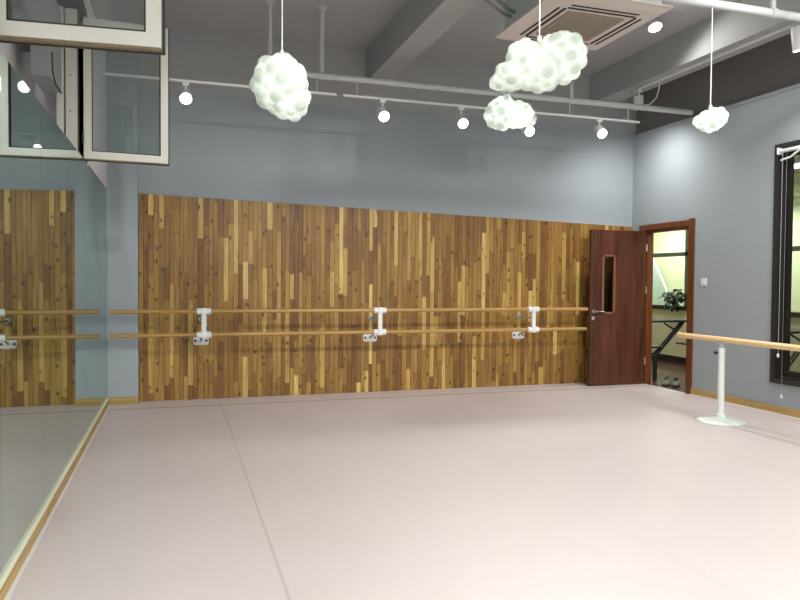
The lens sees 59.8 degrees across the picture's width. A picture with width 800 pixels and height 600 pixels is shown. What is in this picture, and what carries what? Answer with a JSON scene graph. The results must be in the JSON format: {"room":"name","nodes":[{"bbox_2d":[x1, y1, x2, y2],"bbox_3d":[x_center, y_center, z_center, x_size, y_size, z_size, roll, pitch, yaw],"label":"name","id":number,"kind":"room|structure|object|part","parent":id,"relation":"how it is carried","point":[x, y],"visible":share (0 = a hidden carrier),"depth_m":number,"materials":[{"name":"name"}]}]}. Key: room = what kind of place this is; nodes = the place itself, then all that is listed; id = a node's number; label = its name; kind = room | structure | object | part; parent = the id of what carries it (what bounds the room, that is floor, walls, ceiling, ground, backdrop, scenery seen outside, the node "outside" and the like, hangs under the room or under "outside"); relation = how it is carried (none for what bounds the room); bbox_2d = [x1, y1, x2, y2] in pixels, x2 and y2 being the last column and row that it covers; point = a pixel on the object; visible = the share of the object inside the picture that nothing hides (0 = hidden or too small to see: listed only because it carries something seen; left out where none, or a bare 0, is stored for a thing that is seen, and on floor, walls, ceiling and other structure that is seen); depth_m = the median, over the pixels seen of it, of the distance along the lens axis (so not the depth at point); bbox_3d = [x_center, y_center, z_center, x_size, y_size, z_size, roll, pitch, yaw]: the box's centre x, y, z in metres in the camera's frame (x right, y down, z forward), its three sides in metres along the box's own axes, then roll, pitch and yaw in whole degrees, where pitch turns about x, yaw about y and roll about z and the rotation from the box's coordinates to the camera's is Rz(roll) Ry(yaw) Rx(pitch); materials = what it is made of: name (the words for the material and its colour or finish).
{"room":"dance studio","nodes":[
{"label":"dance studio","id":0,"kind":"room"},
{"bbox_2d":[0,0,34,94],"bbox_3d":[-1.856,-1.840,1.886,0.220,1.744,10.830,0,2,-18],"label":"wall","id":1,"kind":"structure","parent":0,"point":[19,60],"depth_m":5.04,"materials":[{"name":"paint"}]},
{"bbox_2d":[12,0,61,93],"bbox_3d":[-2.589,-1.849,4.971,0.266,0.622,0.450,0,2,-18],"label":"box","id":2,"kind":"object","parent":1,"relation":"attached to","point":[45,61],"visible":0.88,"depth_m":4.79,"materials":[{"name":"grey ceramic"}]},
{"bbox_3d":[-2.535,-1.855,4.988,0.129,0.610,0.450,0,2,-18],"label":"casing","id":3,"kind":"part","parent":2,"relation":"part of","materials":[{"name":"grey metal"}]},
{"bbox_2d":[35,82,56,123],"bbox_3d":[-2.855,-1.953,5.660,0.180,1.744,0.140,0,2,-18],"label":"wall","id":4,"kind":"structure","parent":0,"point":[48,100],"depth_m":5.61,"materials":[{"name":"paint"}]},
{"bbox_2d":[56,0,106,187],"bbox_3d":[-2.372,-1.934,4.802,0.218,1.726,4.660,0,2,-18],"label":"wall","id":5,"kind":"structure","parent":0,"point":[99,56],"depth_m":6.28,"materials":[{"name":"paint"}]},
{"bbox_2d":[90,0,114,52],"bbox_3d":[-1.403,-2.532,2.011,0.240,0.361,10.830,0,2,-18],"label":"trim","id":6,"kind":"structure","parent":5,"relation":"attached to","point":[102,9],"depth_m":6.07,"materials":[{"name":"paint"}]},
{"bbox_2d":[138,29,636,398],"bbox_3d":[-0.269,-0.903,8.217,7.105,3.944,0.200,0,2,-18],"label":"wall","id":7,"kind":"structure","parent":0,"point":[229,147],"depth_m":8.07,"materials":[{"name":"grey paint"}]},
{"bbox_2d":[106,18,138,402],"bbox_3d":[-2.878,-0.895,7.195,0.317,3.944,0.154,0,2,-18],"label":"pillar","id":8,"kind":"structure","parent":7,"relation":"attached to","point":[122,188],"depth_m":7.13,"materials":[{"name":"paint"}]},
{"bbox_2d":[110,307,587,344],"bbox_3d":[-0.334,0.283,7.899,5.458,0.412,0.374,0,2,-18],"label":"ballet barre","id":9,"kind":"object","parent":7,"relation":"attached to","point":[200,338],"depth_m":7.63,"materials":[{"name":"brown wood"}]},
{"bbox_3d":[-2.150,0.439,7.514,0.160,0.092,0.009,0,2,-18],"label":"wall plate","id":10,"kind":"part","parent":9,"relation":"part of","materials":[{"name":"white metal"}]},
{"bbox_3d":[-0.296,0.358,7.755,5.442,0.043,0.043,0,2,-18],"label":"rail","id":11,"kind":"part","parent":9,"relation":"part of","materials":[{"name":"brown wood"}]},
{"bbox_3d":[-0.286,0.115,7.751,5.458,0.043,0.043,0,2,-18],"label":"rail","id":12,"kind":"part","parent":9,"relation":"part of","materials":[{"name":"brown wood"}]},
{"bbox_3d":[-0.349,0.437,8.091,0.160,0.092,0.009,0,2,-18],"label":"wall plate","id":13,"kind":"part","parent":9,"relation":"part of","materials":[{"name":"white metal"}]},
{"bbox_3d":[-0.295,0.209,7.928,0.062,0.060,0.339,0,2,-18],"label":"arm","id":14,"kind":"part","parent":9,"relation":"part of","materials":[{"name":"grey paint"}]},
{"bbox_3d":[1.476,0.436,8.676,0.160,0.092,0.009,0,2,-18],"label":"wall plate","id":15,"kind":"part","parent":9,"relation":"part of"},
{"bbox_3d":[1.529,0.207,8.513,0.062,0.060,0.339,0,2,-18],"label":"arm","id":16,"kind":"part","parent":9,"relation":"part of","materials":[{"name":"grey paint"}]},
{"bbox_2d":[139,193,631,401],"bbox_3d":[0.146,-0.025,8.255,6.079,2.190,0.028,0,2,-18],"label":"wood paneling","id":17,"kind":"structure","parent":7,"relation":"attached to","point":[356,253],"depth_m":8.01,"materials":[{"name":"brown wood"}]},
{"bbox_2d":[366,0,478,79],"bbox_3d":[1.385,-2.534,2.904,0.265,0.361,10.830,0,2,-18],"label":"beam","id":18,"kind":"structure","parent":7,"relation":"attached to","point":[419,23],"depth_m":6.67,"materials":[{"name":"paint"}]},
{"bbox_2d":[589,0,799,101],"bbox_3d":[4.220,-2.537,3.813,0.290,0.361,10.830,0,2,-18],"label":"beam","id":19,"kind":"structure","parent":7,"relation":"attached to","point":[618,82],"depth_m":7.24,"materials":[{"name":"paint"}]},
{"bbox_2d":[636,22,797,88],"bbox_3d":[3.264,-2.433,6.698,0.034,0.018,3.100,0,2,-18],"label":"track","id":20,"kind":"object","parent":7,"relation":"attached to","point":[792,24],"visible":1,"depth_m":6.88,"materials":[{"name":"grey metal"}]},
{"bbox_2d":[634,89,643,104],"bbox_3d":[2.785,-2.337,8.107,0.110,0.261,0.146,1,2,28],"label":"track spotlight","id":21,"kind":"object","parent":20,"relation":"hanging from","point":[638,99],"visible":0.53,"depth_m":8.06,"materials":[{"name":"white metal"}]},
{"bbox_2d":[646,82,659,104],"bbox_3d":[2.870,-2.341,7.912,0.164,0.261,0.061,1,2,15],"label":"power cable","id":22,"kind":"object","parent":20,"relation":"hanging from","point":[659,82],"visible":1,"depth_m":7.91,"materials":[{"name":"white plastic"}]},
{"bbox_2d":[790,22,799,51],"bbox_3d":[3.443,-2.275,6.003,0.145,0.257,0.110,0,2,-18],"label":"track spotlight","id":23,"kind":"object","parent":20,"relation":"hanging from","point":[795,31],"visible":1,"depth_m":5.97,"materials":[{"name":"white metal"}]},
{"bbox_2d":[9,358,799,599],"bbox_3d":[2.868,1.226,6.209,11.150,0.150,16.400,0,2,-18],"label":"floor","id":24,"kind":"structure","parent":0,"point":[566,491],"depth_m":4.12,"materials":[{"name":"pink plastic"}]},
{"bbox_2d":[4,405,110,599],"bbox_3d":[-1.345,1.230,2.051,0.016,0.006,10.655,0,2,-18],"label":"trim","id":25,"kind":"structure","parent":24,"relation":"on","point":[33,548],"depth_m":3.68,"materials":[{"name":"beige wood"}]},
{"bbox_2d":[109,397,137,404],"bbox_3d":[-2.850,1.040,7.171,0.282,0.076,0.021,0,2,-18],"label":"baseboard","id":26,"kind":"structure","parent":24,"relation":"on","point":[117,400],"depth_m":7.16,"materials":[{"name":"brown wood"}]},
{"bbox_2d":[652,258,670,304],"bbox_3d":[5.410,-0.315,14.672,0.060,2.500,1.150,0,2,-18],"label":"panel","id":27,"kind":"object","parent":24,"relation":"on","point":[659,286],"visible":0.24,"depth_m":14.59,"materials":[{"name":"white glass"}]},
{"bbox_2d":[662,376,669,385],"bbox_3d":[3.397,1.029,8.853,0.094,0.104,0.264,2,2,35],"label":"shoe","id":28,"kind":"object","parent":24,"relation":"on","point":[666,382],"visible":1,"depth_m":8.78,"materials":[{"name":"grey fabric"}]},
{"bbox_2d":[651,319,686,379],"bbox_3d":[3.769,0.666,9.549,1.095,0.797,0.380,0,2,-18],"label":"table","id":29,"kind":"object","parent":24,"relation":"on","point":[679,325],"visible":0.39,"depth_m":9.33,"materials":[{"name":"black metal"}]},
{"bbox_3d":[3.363,0.624,9.407,0.235,0.022,0.320,0,2,-18],"label":"seat","id":30,"kind":"part","parent":29,"relation":"part of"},
{"bbox_2d":[671,377,679,387],"bbox_3d":[3.473,1.033,8.758,0.094,0.104,0.264,1,2,28],"label":"shoe","id":31,"kind":"object","parent":24,"relation":"on","point":[676,382],"visible":1,"depth_m":8.69,"materials":[{"name":"grey fabric"}]},
{"bbox_2d":[677,332,799,425],"bbox_3d":[3.217,0.763,5.896,0.438,0.798,2.526,0,2,-18],"label":"portable barre","id":32,"kind":"object","parent":24,"relation":"on","point":[720,418],"visible":1,"depth_m":6.49,"materials":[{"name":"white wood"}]},
{"bbox_3d":[3.014,0.758,6.528,0.061,0.619,0.061,0,2,-18],"label":"post","id":33,"kind":"part","parent":32,"relation":"part of","materials":[{"name":"white metal"}]},
{"bbox_3d":[3.227,0.392,5.888,0.055,0.055,2.526,0,2,-18],"label":"rail","id":34,"kind":"part","parent":32,"relation":"part of","materials":[{"name":"brown wood"}]},
{"bbox_2d":[790,328,799,365],"bbox_3d":[4.388,0.725,7.616,1.095,0.797,0.380,0,2,-18],"label":"table","id":35,"kind":"object","parent":24,"relation":"on","point":[793,357],"visible":0.25,"depth_m":7.42,"materials":[{"name":"black metal"}]},
{"bbox_2d":[111,0,742,75],"bbox_3d":[1.430,-2.790,2.911,7.105,0.150,11.230,0,2,-18],"label":"ceiling","id":36,"kind":"structure","parent":0,"point":[348,24],"depth_m":7.17,"materials":[{"name":"grey paint"}]},
{"bbox_2d":[249,0,311,121],"bbox_3d":[-0.794,-1.994,4.649,0.395,1.573,0.382,1,2,16],"label":"lamp","id":37,"kind":"object","parent":36,"relation":"hanging from","point":[279,83],"visible":1,"depth_m":4.55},
{"bbox_3d":[-0.798,-1.433,4.664,0.395,0.452,0.382,1,2,16],"label":"lamp shade","id":38,"kind":"part","parent":37,"relation":"part of","materials":[{"name":"white plastic"}]},
{"bbox_3d":[-0.787,-2.210,4.650,0.008,1.142,0.008,0,2,-18],"label":"cord","id":39,"kind":"part","parent":37,"relation":"part of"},
{"bbox_2d":[265,0,692,114],"bbox_3d":[1.062,-2.495,7.356,4.918,0.692,0.090,0,2,-18],"label":"ceiling pipe","id":40,"kind":"object","parent":36,"relation":"hanging from","point":[320,75],"visible":0.71,"depth_m":7.16,"materials":[{"name":"grey metal"}]},
{"bbox_2d":[103,72,336,95],"bbox_3d":[-1.630,-2.080,6.506,2.110,0.150,0.034,0,2,-18],"label":"track","id":41,"kind":"object","parent":40,"relation":"hanging from","point":[104,73],"visible":0.61,"depth_m":6.41,"materials":[{"name":"white metal"}]},
{"bbox_2d":[179,81,191,104],"bbox_3d":[-1.974,-1.897,6.402,0.120,0.215,0.185,0,2,-18],"label":"track spotlight","id":42,"kind":"object","parent":41,"relation":"hanging from","point":[185,96],"visible":1,"depth_m":6.36,"materials":[{"name":"white metal"}]},
{"bbox_3d":[-1.236,-2.511,6.619,0.090,0.656,0.090,0,2,-18],"label":"hanger rod","id":43,"kind":"part","parent":40,"relation":"part of","materials":[{"name":"grey metal"}]},
{"bbox_3d":[-0.760,-2.511,6.771,0.090,0.656,0.090,0,2,-18],"label":"hanger rod","id":44,"kind":"part","parent":40,"relation":"part of","materials":[{"name":"grey metal"}]},
{"bbox_2d":[343,82,639,122],"bbox_3d":[1.079,-2.082,7.374,3.440,0.150,0.034,0,2,-18],"label":"track","id":45,"kind":"object","parent":40,"relation":"hanging from","point":[344,95],"visible":0.75,"depth_m":7.22,"materials":[{"name":"white metal"}]},
{"bbox_2d":[376,99,389,121],"bbox_3d":[-0.175,-1.892,6.979,0.116,0.229,0.185,0,2,-18],"label":"track spotlight","id":46,"kind":"object","parent":45,"relation":"hanging from","point":[382,113],"visible":1,"depth_m":6.93,"materials":[{"name":"white metal"}]},
{"bbox_2d":[454,107,468,128],"bbox_3d":[0.636,-1.890,7.239,0.120,0.234,0.185,0,2,-18],"label":"track spotlight","id":47,"kind":"object","parent":45,"relation":"hanging from","point":[460,120],"visible":1,"depth_m":7.20,"materials":[{"name":"white metal"}]},
{"bbox_2d":[521,126,534,136],"bbox_3d":[1.369,-1.878,7.475,0.120,0.259,0.185,0,2,-18],"label":"track spotlight","id":48,"kind":"object","parent":45,"relation":"hanging from","point":[530,131],"visible":0.6,"depth_m":7.42,"materials":[{"name":"white metal"}]},
{"bbox_2d":[593,119,606,138],"bbox_3d":[2.226,-1.899,7.748,0.116,0.219,0.185,0,2,-12],"label":"track spotlight","id":49,"kind":"object","parent":45,"relation":"hanging from","point":[599,131],"visible":1,"depth_m":7.71,"materials":[{"name":"white metal"}]},
{"bbox_2d":[483,91,536,130],"bbox_3d":[1.127,-1.944,7.120,0.521,0.425,0.367,1,2,21],"label":"lamp","id":50,"kind":"object","parent":40,"relation":"hanging from","point":[502,113],"visible":1,"depth_m":7.04,"materials":[{"name":"white plastic"}]},
{"bbox_3d":[1.878,-2.514,7.617,0.090,0.656,0.090,0,2,-18],"label":"hanger rod","id":51,"kind":"part","parent":40,"relation":"part of","materials":[{"name":"grey metal"}]},
{"bbox_2d":[489,0,587,93],"bbox_3d":[0.828,-1.992,4.117,0.578,1.521,0.311,1,2,6],"label":"lamp","id":52,"kind":"object","parent":36,"relation":"hanging from","point":[559,57],"visible":1,"depth_m":4.03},
{"bbox_3d":[0.823,-1.413,4.130,0.582,0.362,0.307,1,2,4],"label":"lamp shade","id":53,"kind":"part","parent":52,"relation":"part of","materials":[{"name":"white plastic"}]},
{"bbox_3d":[0.830,-2.139,4.103,0.008,1.227,0.008,0,2,-18],"label":"cord","id":54,"kind":"part","parent":52,"relation":"part of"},
{"bbox_2d":[484,0,672,50],"bbox_3d":[0.938,-2.430,5.165,1.846,0.711,0.970,0,2,-18],"label":"air conditioner","id":55,"kind":"object","parent":36,"relation":"hanging from","point":[599,23],"visible":0.95,"depth_m":5.18,"materials":[{"name":"beige plastic"}]},
{"bbox_2d":[536,11,623,40],"bbox_3d":[1.365,-2.084,5.312,0.463,0.018,0.490,0,2,-18],"label":"grille","id":56,"kind":"object","parent":55,"relation":"attached to","point":[590,26],"depth_m":5.24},
{"bbox_2d":[647,19,662,32],"bbox_3d":[2.561,-2.761,6.991,0.144,0.116,0.145,0,2,-18],"label":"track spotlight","id":57,"kind":"object","parent":36,"relation":"attached to","point":[654,25],"visible":0.98,"depth_m":6.97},
{"bbox_2d":[660,0,799,21],"bbox_3d":[1.971,-2.414,4.845,4.715,0.700,0.090,0,2,-18],"label":"ceiling pipe","id":58,"kind":"object","parent":36,"relation":"hanging from","point":[772,12],"visible":1,"depth_m":5.00,"materials":[{"name":"white metal"}]},
{"bbox_2d":[692,8,728,132],"bbox_3d":[2.220,-1.636,4.948,0.226,0.889,0.193,1,2,33],"label":"lamp","id":59,"kind":"object","parent":58,"relation":"hanging from","point":[710,120],"visible":1,"depth_m":4.91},
{"bbox_3d":[2.218,-1.285,4.958,0.226,0.186,0.193,1,2,33],"label":"lamp shade","id":60,"kind":"part","parent":59,"relation":"part of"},
{"bbox_3d":[2.213,-1.716,4.944,0.008,0.729,0.008,0,2,-18],"label":"cord","id":61,"kind":"part","parent":59,"relation":"part of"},
{"bbox_3d":[2.735,-2.433,5.089,0.090,0.664,0.090,0,2,-18],"label":"hanger rod","id":62,"kind":"part","parent":58,"relation":"part of","materials":[{"name":"white metal"}]},
{"bbox_2d":[632,87,799,410],"bbox_3d":[4.752,-0.390,4.048,0.087,3.230,10.830,0,2,-18],"label":"wall","id":63,"kind":"structure","parent":0,"point":[722,179],"depth_m":7.57,"materials":[{"name":"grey paint"}]},
{"bbox_2d":[587,218,694,393],"bbox_3d":[2.910,0.062,8.450,0.930,2.052,0.997,0,2,-18],"label":"door","id":64,"kind":"structure","parent":63,"relation":"in","point":[620,298],"depth_m":8.75,"materials":[{"name":"brown wood"}]},
{"bbox_3d":[2.606,-0.197,8.726,0.166,0.720,0.005,0,2,-18],"label":"glass","id":65,"kind":"part","parent":64,"relation":"part of","materials":[{"name":"glass"}]},
{"bbox_3d":[3.296,0.062,8.573,0.119,2.052,0.997,0,2,-18],"label":"frame","id":66,"kind":"part","parent":64,"relation":"part of","materials":[{"name":"brown wood"}]},
{"bbox_2d":[701,278,706,285],"bbox_3d":[3.459,-0.206,7.921,0.013,0.086,0.086,0,2,-18],"label":"light switch","id":67,"kind":"object","parent":63,"relation":"attached to","point":[703,280],"visible":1,"depth_m":7.91,"materials":[{"name":"white plastic"}]},
{"bbox_2d":[633,83,799,137],"bbox_3d":[4.746,-1.987,3.998,0.072,0.035,10.830,0,2,-18],"label":"trim","id":68,"kind":"structure","parent":63,"relation":"attached to","point":[798,84],"depth_m":7.42,"materials":[{"name":"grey paint"}]},
{"bbox_2d":[636,33,799,133],"bbox_3d":[4.785,-2.361,3.999,0.052,0.714,10.830,0,2,-18],"label":"trim","id":69,"kind":"structure","parent":63,"relation":"attached to","point":[771,66],"depth_m":7.62,"materials":[{"name":"grey paint"}]},
{"bbox_2d":[689,394,799,418],"bbox_3d":[4.852,1.237,3.513,0.018,0.008,9.655,0,2,-18],"label":"trim","id":70,"kind":"structure","parent":63,"relation":"attached to","point":[689,394],"depth_m":7.25,"materials":[{"name":"beige wood"}]},
{"bbox_2d":[691,388,799,417],"bbox_3d":[4.869,1.203,3.517,0.018,0.076,9.655,0,2,-18],"label":"baseboard","id":71,"kind":"structure","parent":63,"relation":"attached to","point":[767,407],"depth_m":7.25,"materials":[{"name":"brown wood"}]},
{"bbox_2d":[770,140,799,386],"bbox_3d":[4.152,-0.327,5.904,0.115,2.381,2.325,0,2,-18],"label":"window","id":72,"kind":"structure","parent":63,"relation":"in","point":[780,372],"depth_m":6.93,"materials":[{"name":"brown metal"}]},
{"bbox_2d":[779,281,783,307],"bbox_3d":[3.770,-0.054,6.834,0.055,0.254,0.055,0,2,-18],"label":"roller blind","id":73,"kind":"object","parent":72,"relation":"attached to","point":[779,281],"depth_m":6.86,"materials":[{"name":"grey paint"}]},
{"bbox_3d":[3.768,-0.257,6.822,0.002,2.406,0.002,0,2,-18],"label":"cord","id":74,"kind":"part","parent":73,"relation":"part of","materials":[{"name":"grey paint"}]},
{"bbox_2d":[780,238,784,264],"bbox_3d":[3.773,-0.475,6.822,0.055,0.256,0.054,0,2,-18],"label":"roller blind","id":75,"kind":"object","parent":72,"relation":"attached to","point":[780,238],"depth_m":6.85,"materials":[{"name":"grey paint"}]},
{"bbox_3d":[3.749,-0.459,6.856,0.004,2.005,0.004,0,2,-18],"label":"cord","id":76,"kind":"part","parent":75,"relation":"part of","materials":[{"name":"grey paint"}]},
{"bbox_2d":[781,194,785,221],"bbox_3d":[3.776,-0.900,6.810,0.055,0.268,0.055,0,2,-18],"label":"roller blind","id":77,"kind":"object","parent":72,"relation":"attached to","point":[781,194],"depth_m":6.84,"materials":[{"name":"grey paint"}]},
{"bbox_2d":[777,145,799,178],"bbox_3d":[3.792,-1.337,6.759,0.055,0.311,0.257,0,2,-18],"label":"bracket","id":78,"kind":"object","parent":72,"relation":"attached to","point":[780,151],"depth_m":6.79,"materials":[{"name":"white metal"}]},
{"bbox_3d":[4.185,-0.327,5.914,0.045,2.231,2.175,0,2,-18],"label":"sash","id":79,"kind":"part","parent":72,"relation":"part of","materials":[{"name":"brown metal"}]},
{"bbox_2d":[652,173,799,371],"bbox_3d":[5.081,-0.309,9.866,0.140,2.750,10.700,0,2,-18],"label":"wall","id":80,"kind":"structure","parent":0,"point":[660,331],"depth_m":11.42,"materials":[{"name":"paint"}]},
{"bbox_2d":[651,353,685,363],"bbox_3d":[4.994,1.015,9.878,0.020,0.100,10.300,0,2,-18],"label":"baseboard","id":81,"kind":"structure","parent":80,"relation":"attached to","point":[664,357],"depth_m":11.47,"materials":[{"name":"black wood"}]},
{"bbox_2d":[652,230,799,317],"bbox_3d":[5.070,-0.674,9.851,0.210,1.760,10.300,0,2,-18],"label":"window","id":82,"kind":"structure","parent":80,"relation":"in","point":[794,248],"depth_m":11.21,"materials":[{"name":"brown metal"}]},
{"bbox_2d":[659,289,685,311],"bbox_3d":[4.473,0.009,11.423,0.348,0.381,0.668,0,2,-18],"label":"potted plant","id":83,"kind":"object","parent":82,"relation":"on","point":[675,300],"visible":1,"depth_m":11.36,"materials":[{"name":"green plant"}]},
{"bbox_3d":[5.063,0.173,9.875,0.210,0.065,10.300,0,2,-18],"label":"sill","id":84,"kind":"part","parent":82,"relation":"part of","materials":[{"name":"brown metal"}]},
{"bbox_2d":[653,198,799,311],"bbox_3d":[7.224,-0.311,10.553,0.200,2.750,10.700,0,2,-18],"label":"wall","id":85,"kind":"structure","parent":0,"point":[672,269],"depth_m":14.54,"materials":[{"name":"paint"}]},
{"bbox_2d":[794,156,799,197],"bbox_3d":[5.238,-1.759,9.872,4.395,0.150,10.700,0,2,-18],"label":"ceiling","id":86,"kind":"structure","parent":0,"point":[796,170],"depth_m":10.59,"materials":[{"name":"beige paint"}]},
{"bbox_2d":[794,158,799,168],"bbox_3d":[4.660,-1.594,8.064,0.160,0.096,1.200,0,2,-18],"label":"lamp","id":87,"kind":"object","parent":86,"relation":"attached to","point":[796,160],"visible":0.17,"depth_m":8.05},
{"bbox_3d":[-1.686,0.131,2.001,0.610,2.200,10.830,0,2,-18],"label":"wall","id":88,"kind":"structure","parent":0,"visible":0},
{"bbox_2d":[0,403,1,579],"bbox_3d":[-1.480,0.077,2.373,0.006,2.143,0.914,0,2,-18],"label":"mirror panel","id":89,"kind":"object","parent":88,"relation":"attached to","point":[0,403],"visible":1,"depth_m":2.82,"materials":[{"name":"clear glass"}]},
{"bbox_2d":[0,52,42,576],"bbox_3d":[-1.758,0.051,3.242,0.006,2.143,0.905,0,2,-18],"label":"mirror panel","id":90,"kind":"object","parent":88,"relation":"attached to","point":[20,154],"visible":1,"depth_m":3.14,"materials":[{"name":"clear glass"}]},
{"bbox_2d":[0,398,108,599],"bbox_3d":[-1.366,1.197,2.044,0.028,0.072,10.655,0,2,-18],"label":"baseboard","id":91,"kind":"structure","parent":88,"relation":"attached to","point":[8,578],"depth_m":3.63,"materials":[{"name":"brown wood"}]},
{"bbox_2d":[40,103,68,506],"bbox_3d":[-2.038,0.024,4.114,0.006,2.143,0.922,0,2,-18],"label":"mirror panel","id":92,"kind":"object","parent":88,"relation":"attached to","point":[53,142],"visible":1,"depth_m":4.06,"materials":[{"name":"clear glass"}]},
{"bbox_2d":[67,138,85,462],"bbox_3d":[-2.318,-0.003,4.990,0.006,2.143,0.911,0,2,-18],"label":"mirror panel","id":93,"kind":"object","parent":88,"relation":"attached to","point":[75,161],"visible":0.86,"depth_m":4.91,"materials":[{"name":"clear glass"}]},
{"bbox_2d":[0,0,168,166],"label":"window","id":94,"kind":"structure","parent":88,"relation":"in","point":[71,71],"depth_m":5.45,"materials":[{"name":"white plastic"}]},
{"bbox_3d":[-1.288,-1.586,2.786,0.656,1.129,0.061,0,2,-13],"label":"window sash","id":95,"kind":"part","parent":94,"relation":"part of","materials":[{"name":"white metal"}]},
{"bbox_3d":[-2.210,-1.673,5.623,0.658,1.126,0.061,0,2,-22],"label":"window sash","id":96,"kind":"part","parent":94,"relation":"part of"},
{"bbox_2d":[85,161,97,433],"bbox_3d":[-2.593,-0.029,5.846,0.006,2.143,0.883,0,2,-18],"label":"mirror panel","id":97,"kind":"object","parent":88,"relation":"attached to","point":[91,273],"visible":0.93,"depth_m":5.82,"materials":[{"name":"clear glass"}]},
{"bbox_2d":[97,176,106,412],"bbox_3d":[-2.861,-0.054,6.683,0.006,2.143,0.869,0,2,-18],"label":"mirror panel","id":98,"kind":"object","parent":88,"relation":"attached to","point":[101,189],"visible":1,"depth_m":6.67,"materials":[{"name":"clear glass"}]}
]}

